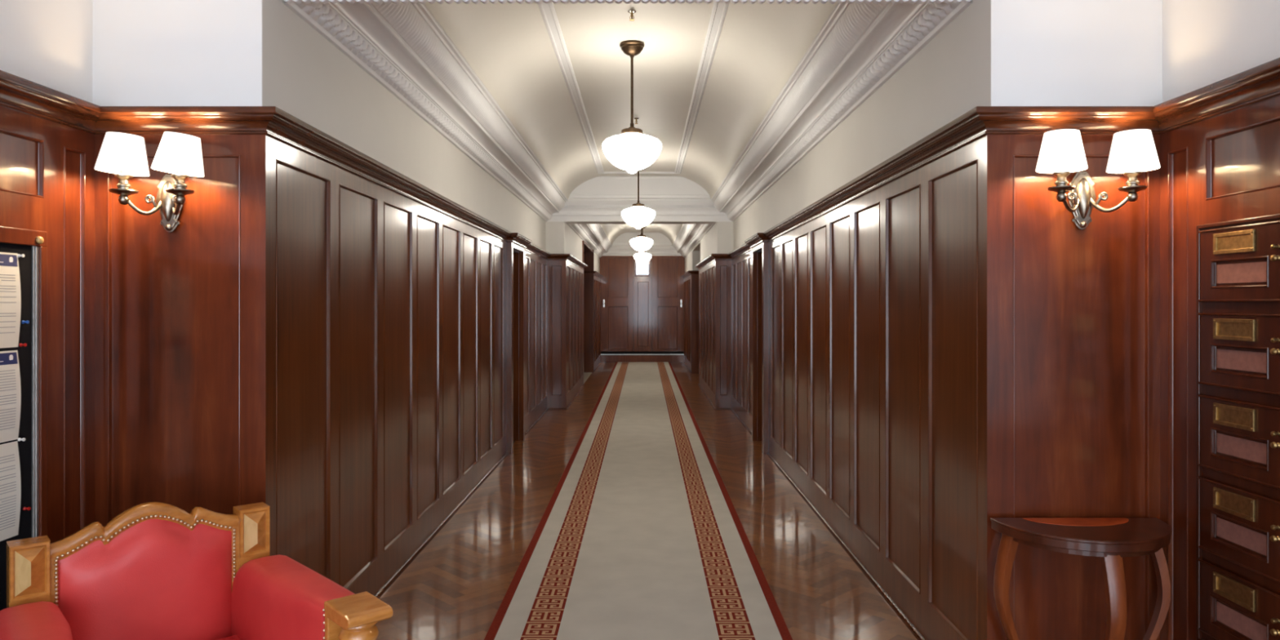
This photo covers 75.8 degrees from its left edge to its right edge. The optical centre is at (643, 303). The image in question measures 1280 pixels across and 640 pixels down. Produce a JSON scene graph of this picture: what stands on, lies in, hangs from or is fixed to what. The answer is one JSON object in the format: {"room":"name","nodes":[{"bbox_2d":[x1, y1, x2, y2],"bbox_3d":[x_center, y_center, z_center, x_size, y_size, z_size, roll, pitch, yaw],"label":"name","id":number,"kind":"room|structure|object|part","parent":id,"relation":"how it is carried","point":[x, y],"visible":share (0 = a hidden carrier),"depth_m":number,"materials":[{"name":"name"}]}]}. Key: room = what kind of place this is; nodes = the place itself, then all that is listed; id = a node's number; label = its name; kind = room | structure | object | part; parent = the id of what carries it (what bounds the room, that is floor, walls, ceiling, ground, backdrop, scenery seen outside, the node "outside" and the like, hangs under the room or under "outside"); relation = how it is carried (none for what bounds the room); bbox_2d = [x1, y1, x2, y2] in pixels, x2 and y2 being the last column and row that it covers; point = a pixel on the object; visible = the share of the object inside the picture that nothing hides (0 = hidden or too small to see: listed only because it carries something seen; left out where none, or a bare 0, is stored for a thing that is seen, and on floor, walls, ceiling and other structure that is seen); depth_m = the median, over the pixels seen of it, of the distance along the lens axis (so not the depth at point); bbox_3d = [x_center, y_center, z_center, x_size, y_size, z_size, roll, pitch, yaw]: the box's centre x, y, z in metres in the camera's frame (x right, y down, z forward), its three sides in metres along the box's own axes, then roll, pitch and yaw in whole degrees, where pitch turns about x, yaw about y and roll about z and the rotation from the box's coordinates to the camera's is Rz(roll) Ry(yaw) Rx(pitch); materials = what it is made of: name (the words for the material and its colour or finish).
{"room":"hallway","nodes":[
{"label":"hallway","id":0,"kind":"room"},
{"bbox_2d":[0,0,92,102],"bbox_3d":[-2.703,-0.300,-0.005,1.395,3.600,5.990,0,0,0],"label":"wall","id":1,"kind":"structure","parent":0,"point":[48,43],"depth_m":2.78,"materials":[{"name":"white paint"}]},
{"bbox_2d":[0,226,47,610],"bbox_3d":[-1.963,0.453,2.150,0.034,1.375,1.100,0,0,0],"label":"notice board","id":2,"kind":"object","parent":1,"relation":"attached to","point":[33,357],"visible":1,"depth_m":2.65,"materials":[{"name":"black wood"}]},
{"bbox_2d":[0,440,21,541],"bbox_3d":[-1.969,0.582,2.481,0.011,0.296,0.222,0,0,0],"label":"notice sheet","id":3,"kind":"object","parent":2,"relation":"attached to","point":[10,468],"visible":1,"depth_m":2.55,"materials":[{"name":"white paper"}]},
{"bbox_2d":[0,252,21,348],"bbox_3d":[-1.969,-0.009,2.481,0.011,0.295,0.222,0,0,0],"label":"notice sheet","id":4,"kind":"object","parent":2,"relation":"attached to","point":[10,280],"visible":1,"depth_m":2.55,"materials":[{"name":"white paper"}]},
{"bbox_2d":[0,350,21,442],"bbox_3d":[-1.969,0.288,2.481,0.011,0.280,0.222,0,0,0],"label":"notice sheet","id":5,"kind":"object","parent":2,"relation":"attached to","point":[10,375],"visible":1,"depth_m":2.55,"materials":[{"name":"white paper"}]},
{"bbox_3d":[-1.978,0.455,2.150,0.004,1.280,1.010,0,0,0],"label":"felt panel","id":6,"kind":"part","parent":2,"relation":"part of","materials":[{"name":"black fabric"}]},
{"bbox_2d":[17,437,25,441],"bbox_3d":[-1.967,0.431,2.600,0.018,0.011,0.012,0,0,0],"label":"pin","id":7,"kind":"object","parent":2,"relation":"attached to","point":[23,439],"visible":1,"depth_m":2.60,"materials":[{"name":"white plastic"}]},
{"bbox_2d":[17,253,25,257],"bbox_3d":[-1.967,-0.150,2.597,0.018,0.011,0.012,0,0,0],"label":"pin","id":8,"kind":"object","parent":2,"relation":"attached to","point":[19,255],"visible":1,"depth_m":2.59,"materials":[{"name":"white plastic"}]},
{"bbox_2d":[18,342,26,346],"bbox_3d":[-1.967,0.132,2.606,0.018,0.011,0.012,0,0,0],"label":"pin","id":9,"kind":"object","parent":2,"relation":"attached to","point":[20,344],"visible":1,"depth_m":2.60,"materials":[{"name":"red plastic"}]},
{"bbox_2d":[21,320,29,324],"bbox_3d":[-1.967,0.060,2.616,0.018,0.011,0.012,0,0,0],"label":"pin","id":10,"kind":"object","parent":2,"relation":"attached to","point":[23,322],"visible":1,"depth_m":2.61,"materials":[{"name":"blue plastic"}]},
{"bbox_2d":[22,506,31,510],"bbox_3d":[-1.967,0.655,2.622,0.018,0.011,0.012,0,0,0],"label":"pin","id":11,"kind":"object","parent":2,"relation":"attached to","point":[24,508],"visible":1,"depth_m":2.62,"materials":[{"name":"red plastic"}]},
{"bbox_2d":[262,0,599,273],"bbox_3d":[-1.863,-0.300,12.098,1.475,3.600,18.204,0,0,0],"label":"wall","id":12,"kind":"structure","parent":0,"point":[305,76],"depth_m":4.18,"materials":[{"name":"beige paint"}]},
{"bbox_2d":[0,105,265,542],"bbox_3d":[-1.678,0.441,1.788,0.628,2.118,2.377,0,0,0],"label":"trim","id":13,"kind":"structure","parent":12,"relation":"attached to","point":[156,336],"depth_m":2.96,"materials":[{"name":"red wood"}]},
{"bbox_2d":[0,70,603,279],"bbox_3d":[-1.617,-0.651,10.750,1.165,0.087,20.300,0,0,0],"label":"trim","id":14,"kind":"structure","parent":12,"relation":"attached to","point":[17,93],"depth_m":2.95,"materials":[{"name":"brown wood"}]},
{"bbox_2d":[282,1,568,221],"bbox_3d":[-1.233,-1.308,7.397,0.332,0.305,8.475,0,0,0],"label":"trim","id":15,"kind":"structure","parent":12,"relation":"attached to","point":[403,47],"depth_m":4.77,"materials":[{"name":"white paint"}]},
{"bbox_2d":[265,134,600,595],"bbox_3d":[-1.674,0.441,11.932,1.152,2.118,17.935,0,0,0],"label":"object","id":16,"kind":"structure","parent":12,"relation":"attached to","point":[410,345],"depth_m":4.38,"materials":[{"name":"brown wood"}]},
{"bbox_2d":[373,361,601,598],"bbox_3d":[-1.281,1.489,10.738,0.635,0.022,20.320,0,0,3],"label":"baseboard","id":17,"kind":"structure","parent":12,"relation":"attached to","point":[416,553],"depth_m":5.60,"materials":[{"name":"brown wood"}]},
{"bbox_2d":[583,372,591,383],"bbox_3d":[-1.700,1.497,16.390,1.160,0.006,2.740,0,0,0],"label":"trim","id":18,"kind":"structure","parent":12,"relation":"attached to","point":[586,375],"depth_m":16.90,"materials":[{"name":"wood"}]},
{"bbox_2d":[582,240,594,372],"bbox_3d":[-1.704,0.170,16.445,1.232,2.660,2.890,0,0,0],"label":"trim","id":19,"kind":"structure","parent":12,"relation":"attached to","point":[588,254],"depth_m":17.77,"materials":[{"name":"brown wood"}]},
{"bbox_2d":[566,223,612,257],"bbox_3d":[-0.969,-1.308,16.465,0.332,0.305,9.110,0,0,0],"label":"trim","id":20,"kind":"structure","parent":12,"relation":"attached to","point":[594,236],"depth_m":15.90,"materials":[{"name":"white paint"}]},
{"bbox_2d":[546,175,733,223],"bbox_3d":[-0.044,-1.547,11.754,2.561,0.806,0.372,0,0,0],"label":"trim","id":21,"kind":"structure","parent":12,"relation":"attached to","point":[674,199],"depth_m":11.63,"materials":[{"name":"white paint"}]},
{"bbox_2d":[378,367,911,639],"bbox_3d":[0.000,1.551,9.000,6.800,0.098,24.400,0,0,0],"label":"trim","id":22,"kind":"structure","parent":12,"relation":"attached to","point":[612,367],"depth_m":5.64,"materials":[{"name":"brown wood"}]},
{"bbox_2d":[92,0,1162,106],"bbox_3d":[0.000,-0.300,3.080,5.200,3.600,0.180,0,0,0],"label":"wall","id":23,"kind":"structure","parent":0,"point":[145,52],"depth_m":2.99,"materials":[{"name":"white paint"}]},
{"bbox_2d":[93,131,204,232],"bbox_3d":[-1.718,-0.422,2.872,0.356,0.336,0.187,0,0,0],"label":"wall sconce","id":24,"kind":"object","parent":23,"relation":"attached to","point":[124,155],"visible":1,"depth_m":2.83,"materials":[{"name":"white fabric"}]},
{"bbox_3d":[-1.809,-0.519,2.860,0.164,0.130,0.164,4,0,0],"label":"lamp shade","id":25,"kind":"part","parent":24,"relation":"part of","materials":[{"name":"white fabric"}]},
{"bbox_3d":[-1.769,-0.344,2.898,0.145,0.067,0.034,0,0,-44],"label":"arm","id":26,"kind":"part","parent":24,"relation":"part of","materials":[{"name":"silver metal"}]},
{"bbox_3d":[-1.613,-0.519,2.860,0.164,0.130,0.164,7,0,0],"label":"lamp shade","id":27,"kind":"part","parent":24,"relation":"part of","materials":[{"name":"white fabric"}]},
{"bbox_3d":[-1.643,-0.344,2.904,0.034,0.067,0.140,0,0,-35],"label":"arm","id":28,"kind":"part","parent":24,"relation":"part of","materials":[{"name":"silver metal"}]},
{"bbox_2d":[283,0,971,4],"bbox_3d":[-0.064,-1.528,3.178,2.651,0.743,0.045,0,0,0],"label":"trim","id":29,"kind":"structure","parent":23,"relation":"attached to","point":[298,2],"depth_m":3.16,"materials":[{"name":"white paint"}]},
{"bbox_2d":[1035,128,1160,230],"bbox_3d":[1.576,-0.429,2.872,0.413,0.331,0.187,0,0,0],"label":"wall sconce","id":30,"kind":"object","parent":23,"relation":"attached to","point":[1132,153],"visible":1,"depth_m":2.84,"materials":[{"name":"white fabric"}]},
{"bbox_3d":[1.452,-0.529,2.860,0.164,0.130,0.164,0,0,0],"label":"lamp shade","id":31,"kind":"part","parent":30,"relation":"part of","materials":[{"name":"white fabric"}]},
{"bbox_3d":[1.501,-0.355,2.901,0.162,0.068,0.034,0,0,-40],"label":"arm","id":32,"kind":"part","parent":30,"relation":"part of","materials":[{"name":"silver metal"}]},
{"bbox_3d":[1.651,-0.355,2.900,0.160,0.068,0.034,0,0,40],"label":"arm","id":33,"kind":"part","parent":30,"relation":"part of","materials":[{"name":"silver metal"}]},
{"bbox_3d":[1.699,-0.529,2.860,0.164,0.130,0.164,-1,0,0],"label":"lamp shade","id":34,"kind":"part","parent":30,"relation":"part of","materials":[{"name":"white fabric"}]},
{"bbox_2d":[424,1,838,199],"bbox_3d":[-0.064,-1.627,7.397,2.011,0.345,8.475,0,0,0],"label":"ceiling","id":35,"kind":"structure","parent":0,"point":[508,46],"depth_m":6.08,"materials":[{"name":"paint"}]},
{"bbox_2d":[627,9,635,21],"bbox_3d":[-0.074,-1.772,5.070,0.052,0.057,0.052,0,0,0],"label":"sprinkler head","id":36,"kind":"object","parent":35,"relation":"attached to","point":[632,11],"visible":1,"depth_m":5.06},
{"bbox_2d":[602,40,662,173],"bbox_3d":[-0.083,-1.351,5.710,0.414,0.899,0.414,0,0,0],"label":"pendant lamp","id":37,"kind":"object","parent":35,"relation":"hanging from","point":[631,151],"visible":1,"depth_m":5.60,"materials":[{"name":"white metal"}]},
{"bbox_3d":[-0.083,-1.465,5.710,0.026,0.500,0.025,0,0,0],"label":"rod","id":38,"kind":"part","parent":37,"relation":"part of","materials":[{"name":"brown metal"}]},
{"bbox_3d":[-0.083,-1.042,5.710,0.414,0.281,0.414,0,0,0],"label":"glass globe","id":39,"kind":"part","parent":37,"relation":"part of","materials":[{"name":"white glass"}]},
{"bbox_2d":[537,1,729,173],"bbox_3d":[-0.064,-1.792,7.400,1.143,0.016,7.890,0,0,0],"label":"trim","id":40,"kind":"structure","parent":35,"relation":"attached to","point":[548,11],"depth_m":6.49,"materials":[{"name":"white paint"}]},
{"bbox_2d":[621,169,655,229],"bbox_3d":[-0.068,-1.351,10.000,0.414,0.899,0.414,0,0,0],"label":"pendant lamp","id":41,"kind":"object","parent":35,"relation":"hanging from","point":[637,216],"visible":0.76,"depth_m":9.87,"materials":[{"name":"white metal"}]},
{"bbox_3d":[-0.068,-1.465,10.000,0.026,0.500,0.025,0,0,0],"label":"rod","id":42,"kind":"part","parent":41,"relation":"part of","materials":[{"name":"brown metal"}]},
{"bbox_3d":[-0.068,-1.042,10.000,0.414,0.281,0.414,0,0,0],"label":"glass globe","id":43,"kind":"part","parent":41,"relation":"part of","materials":[{"name":"white glass"}]},
{"bbox_2d":[600,223,683,245],"bbox_3d":[-0.044,-1.627,16.465,1.521,0.345,9.110,0,0,0],"label":"ceiling","id":44,"kind":"structure","parent":0,"point":[612,231],"depth_m":19.27,"materials":[{"name":"paint"}]},
{"bbox_2d":[630,227,653,252],"bbox_3d":[-0.045,-1.351,14.600,0.414,0.899,0.414,0,0,0],"label":"pendant lamp","id":45,"kind":"object","parent":44,"relation":"hanging from","point":[641,243],"visible":0.79,"depth_m":14.47,"materials":[{"name":"white glass"}]},
{"bbox_3d":[-0.045,-1.042,14.600,0.414,0.281,0.414,0,0,0],"label":"glass globe","id":46,"kind":"part","parent":45,"relation":"part of","materials":[{"name":"white glass"}]},
{"bbox_2d":[633,225,651,264],"bbox_3d":[-0.030,-1.351,19.000,0.414,0.899,0.414,0,0,0],"label":"pendant lamp","id":47,"kind":"object","parent":44,"relation":"hanging from","point":[643,257],"visible":0.8,"depth_m":18.86,"materials":[{"name":"white glass"}]},
{"bbox_3d":[-0.030,-1.042,19.000,0.414,0.281,0.414,0,0,0],"label":"glass globe","id":48,"kind":"part","parent":47,"relation":"part of","materials":[{"name":"white glass"}]},
{"bbox_2d":[375,362,917,639],"bbox_3d":[-0.023,1.500,8.963,6.940,0.001,24.544,0,0,0],"label":"floor","id":49,"kind":"structure","parent":0,"point":[852,598],"depth_m":5.09,"materials":[{"name":"brown wood"}]},
{"bbox_2d":[0,502,393,639],"bbox_3d":[-1.269,1.059,2.255,0.814,0.882,0.895,0,0,-42],"label":"armchair","id":50,"kind":"object","parent":49,"relation":"on","point":[155,571],"visible":1,"depth_m":2.46,"materials":[{"name":"red leather"}]},
{"bbox_3d":[-1.543,1.059,2.083,0.173,0.482,0.660,0,0,-42],"label":"arm","id":51,"kind":"part","parent":50,"relation":"part of"},
{"bbox_3d":[-1.538,0.689,2.554,0.511,0.142,0.062,0,0,-42],"label":"crest rail","id":52,"kind":"part","parent":50,"relation":"part of","materials":[{"name":"brown wood"}]},
{"bbox_3d":[-1.515,0.776,2.528,0.486,0.248,0.006,0,0,-42],"label":"nailhead trim","id":53,"kind":"part","parent":50,"relation":"part of","materials":[{"name":"gold metal"}]},
{"bbox_2d":[217,635,241,639],"bbox_3d":[-1.277,1.110,2.264,0.472,0.180,0.620,0,0,-42],"label":"seat cushion","id":54,"kind":"object","parent":50,"relation":"on","point":[235,637],"depth_m":2.62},
{"bbox_3d":[-1.069,1.059,2.509,0.173,0.482,0.660,0,0,-42],"label":"arm","id":55,"kind":"part","parent":50,"relation":"part of"},
{"bbox_3d":[-0.830,0.982,2.277,0.118,0.324,0.003,0,0,-42],"label":"nailhead trim","id":56,"kind":"part","parent":50,"relation":"part of","materials":[{"name":"gold metal"}]},
{"bbox_3d":[-0.818,1.067,2.269,0.120,0.465,0.022,0,0,-42],"label":"arm","id":57,"kind":"part","parent":50,"relation":"part of","materials":[{"name":"brown wood"}]},
{"bbox_3d":[-0.767,1.174,2.212,0.104,0.652,0.104,0,0,-42],"label":"leg","id":58,"kind":"part","parent":50,"relation":"part of","materials":[{"name":"brown wood"}]},
{"bbox_2d":[484,361,792,639],"bbox_3d":[-0.025,1.494,11.220,1.366,0.012,19.240,0,0,0],"label":"carpet runner","id":59,"kind":"object","parent":49,"relation":"on","point":[641,535],"visible":1,"depth_m":5.05,"materials":[{"name":"beige carpet"}]},
{"bbox_2d":[990,517,1172,639],"bbox_3d":[1.532,1.133,2.784,0.604,0.735,0.307,0,0,0],"label":"table","id":60,"kind":"object","parent":49,"relation":"on","point":[1112,540],"visible":1,"depth_m":2.79,"materials":[{"name":"brown wood"}]},
{"bbox_3d":[1.284,1.156,2.885,0.104,0.688,0.058,0,0,-12],"label":"leg","id":61,"kind":"part","parent":60,"relation":"part of","materials":[{"name":"red wood"}]},
{"bbox_3d":[1.524,1.156,2.684,0.059,0.688,0.105,0,0,0],"label":"leg","id":62,"kind":"part","parent":60,"relation":"part of","materials":[{"name":"red wood"}]},
{"bbox_3d":[1.780,1.156,2.876,0.104,0.688,0.058,0,0,14],"label":"leg","id":63,"kind":"part","parent":60,"relation":"part of","materials":[{"name":"red wood"}]},
{"bbox_2d":[684,0,990,272],"bbox_3d":[1.818,-0.300,12.098,1.564,3.600,18.204,0,0,0],"label":"wall","id":64,"kind":"structure","parent":0,"point":[949,77],"depth_m":4.24,"materials":[{"name":"beige paint"}]},
{"bbox_2d":[672,223,715,257],"bbox_3d":[0.880,-1.308,16.465,0.332,0.305,9.110,0,0,0],"label":"trim","id":65,"kind":"structure","parent":64,"relation":"attached to","point":[689,235],"depth_m":15.95,"materials":[{"name":"white paint"}]},
{"bbox_2d":[683,361,925,639],"bbox_3d":[1.171,1.489,10.738,0.642,0.022,20.318,0,0,-3],"label":"baseboard","id":66,"kind":"structure","parent":64,"relation":"attached to","point":[906,621],"depth_m":4.94,"materials":[{"name":"brown wood"}]},
{"bbox_2d":[684,134,986,639],"bbox_3d":[1.585,0.441,11.932,1.152,2.118,17.935,0,0,0],"label":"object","id":67,"kind":"structure","parent":64,"relation":"attached to","point":[850,343],"depth_m":4.23,"materials":[{"name":"brown wood"}]},
{"bbox_2d":[711,1,972,221],"bbox_3d":[1.106,-1.308,7.397,0.332,0.305,8.475,0,0,0],"label":"trim","id":68,"kind":"structure","parent":64,"relation":"attached to","point":[859,47],"depth_m":4.77,"materials":[{"name":"white paint"}]},
{"bbox_2d":[681,57,1279,279],"bbox_3d":[1.528,-0.651,10.750,1.165,0.087,20.300,0,0,0],"label":"trim","id":69,"kind":"structure","parent":64,"relation":"attached to","point":[1261,82],"depth_m":2.95,"materials":[{"name":"brown wood"}]},
{"bbox_2d":[986,95,1279,639],"bbox_3d":[1.554,0.441,1.788,0.635,2.118,2.377,0,0,0],"label":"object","id":70,"kind":"structure","parent":64,"relation":"attached to","point":[1091,331],"depth_m":2.98,"materials":[{"name":"red wood"}]},
{"bbox_2d":[1162,0,1279,102],"bbox_3d":[2.643,-0.300,-0.005,1.515,3.600,5.990,0,0,0],"label":"wall","id":71,"kind":"structure","parent":0,"point":[1205,42],"depth_m":2.72,"materials":[{"name":"white paint"}]},
{"bbox_2d":[1195,213,1279,639],"bbox_3d":[1.839,0.429,2.521,0.066,1.373,0.407,0,0,0],"label":"cabinet","id":72,"kind":"object","parent":71,"relation":"attached to","point":[1237,262],"visible":1,"depth_m":2.54,"materials":[{"name":"brown wood"}]},
{"bbox_3d":[1.831,0.957,2.519,0.017,0.234,0.381,0,0,0],"label":"door","id":73,"kind":"part","parent":72,"relation":"part of","materials":[{"name":"brown wood"}]},
{"bbox_3d":[1.831,0.688,2.519,0.017,0.234,0.381,0,0,0],"label":"door","id":74,"kind":"part","parent":72,"relation":"part of","materials":[{"name":"brown wood"}]},
{"bbox_3d":[1.831,0.418,2.519,0.017,0.234,0.381,0,0,0],"label":"door","id":75,"kind":"part","parent":72,"relation":"part of","materials":[{"name":"brown wood"}]},
{"bbox_3d":[1.831,0.148,2.519,0.017,0.234,0.381,0,0,0],"label":"door","id":76,"kind":"part","parent":72,"relation":"part of","materials":[{"name":"brown wood"}]},
{"bbox_3d":[1.831,-0.121,2.519,0.017,0.234,0.381,0,0,0],"label":"door","id":77,"kind":"part","parent":72,"relation":"part of","materials":[{"name":"brown wood"}]},
{"bbox_3d":[1.837,0.985,2.529,0.002,0.060,0.214,0,0,0],"label":"glass pane","id":78,"kind":"part","parent":72,"relation":"part of","materials":[{"name":"pink glass"}]},
{"bbox_3d":[1.837,0.716,2.529,0.002,0.060,0.214,0,0,0],"label":"glass pane","id":79,"kind":"part","parent":72,"relation":"part of","materials":[{"name":"pink glass"}]},
{"bbox_3d":[1.837,0.446,2.529,0.002,0.060,0.214,0,0,0],"label":"glass pane","id":80,"kind":"part","parent":72,"relation":"part of","materials":[{"name":"pink glass"}]},
{"bbox_3d":[1.837,0.176,2.529,0.002,0.060,0.214,0,0,0],"label":"glass pane","id":81,"kind":"part","parent":72,"relation":"part of","materials":[{"name":"pink glass"}]},
{"bbox_3d":[1.837,-0.093,2.529,0.002,0.060,0.214,0,0,0],"label":"glass pane","id":82,"kind":"part","parent":72,"relation":"part of","materials":[{"name":"pink glass"}]},
{"bbox_3d":[1.817,0.948,2.368,0.020,0.020,0.020,0,0,0],"label":"knob","id":83,"kind":"part","parent":72,"relation":"part of","materials":[{"name":"gold metal"}]},
{"bbox_3d":[1.817,0.915,2.368,0.020,0.015,0.015,0,0,0],"label":"knob","id":84,"kind":"part","parent":72,"relation":"part of","materials":[{"name":"gold metal"}]},
{"bbox_3d":[1.817,0.678,2.368,0.020,0.020,0.020,0,0,0],"label":"knob","id":85,"kind":"part","parent":72,"relation":"part of","materials":[{"name":"gold metal"}]},
{"bbox_3d":[1.817,0.645,2.368,0.020,0.015,0.015,0,0,0],"label":"knob","id":86,"kind":"part","parent":72,"relation":"part of","materials":[{"name":"gold metal"}]},
{"bbox_3d":[1.817,0.409,2.368,0.020,0.020,0.020,0,0,0],"label":"knob","id":87,"kind":"part","parent":72,"relation":"part of","materials":[{"name":"gold metal"}]},
{"bbox_3d":[1.817,0.376,2.368,0.020,0.015,0.015,0,0,0],"label":"knob","id":88,"kind":"part","parent":72,"relation":"part of","materials":[{"name":"gold metal"}]},
{"bbox_3d":[1.817,0.140,2.368,0.020,0.020,0.020,0,0,0],"label":"knob","id":89,"kind":"part","parent":72,"relation":"part of","materials":[{"name":"gold metal"}]},
{"bbox_3d":[1.817,0.106,2.368,0.020,0.015,0.015,0,0,0],"label":"knob","id":90,"kind":"part","parent":72,"relation":"part of","materials":[{"name":"gold metal"}]},
{"bbox_3d":[1.817,-0.130,2.368,0.020,0.020,0.020,0,0,0],"label":"knob","id":91,"kind":"part","parent":72,"relation":"part of","materials":[{"name":"gold metal"}]},
{"bbox_3d":[1.817,-0.163,2.368,0.020,0.015,0.015,0,0,0],"label":"knob","id":92,"kind":"part","parent":72,"relation":"part of","materials":[{"name":"gold metal"}]},
{"bbox_3d":[0.000,-0.300,21.110,5.200,3.600,0.180,0,0,0],"label":"wall","id":93,"kind":"structure","parent":0,"visible":0},
{"bbox_2d":[600,257,633,351],"bbox_3d":[-0.694,0.033,20.885,0.852,2.385,0.130,0,0,0],"label":"door","id":94,"kind":"structure","parent":93,"relation":"in","point":[617,280],"depth_m":20.91,"materials":[{"name":"brown wood"}]},
{"bbox_2d":[600,255,684,362],"bbox_3d":[-0.044,0.150,20.930,2.161,2.700,0.180,0,0,0],"label":"trim","id":95,"kind":"structure","parent":93,"relation":"attached to","point":[642,352],"depth_m":20.87,"materials":[{"name":"brown wood"}]},
{"bbox_2d":[603,232,681,255],"bbox_3d":[-0.044,-1.565,20.949,2.561,0.770,0.182,0,0,0],"label":"trim","id":96,"kind":"structure","parent":93,"relation":"attached to","point":[662,245],"depth_m":20.92,"materials":[{"name":"white paint"}]},
{"bbox_2d":[634,258,650,276],"bbox_3d":[-0.041,-0.955,20.849,0.415,0.549,0.035,0,1,0],"label":"wall sconce","id":97,"kind":"object","parent":93,"relation":"attached to","point":[640,270],"visible":0.53,"depth_m":20.85,"materials":[{"name":"white glass"}]},
{"bbox_2d":[635,260,648,274],"bbox_3d":[-0.041,-0.955,20.855,0.319,0.453,0.014,0,1,0],"label":"pendant light","id":98,"kind":"object","parent":97,"relation":"attached to","point":[641,268],"depth_m":20.85,"materials":[{"name":"white glass"}]},
{"bbox_2d":[651,257,684,351],"bbox_3d":[0.614,0.033,20.885,0.834,2.385,0.130,0,0,0],"label":"door","id":99,"kind":"structure","parent":93,"relation":"in","point":[667,281],"depth_m":20.91,"materials":[{"name":"brown wood"}]}
]}

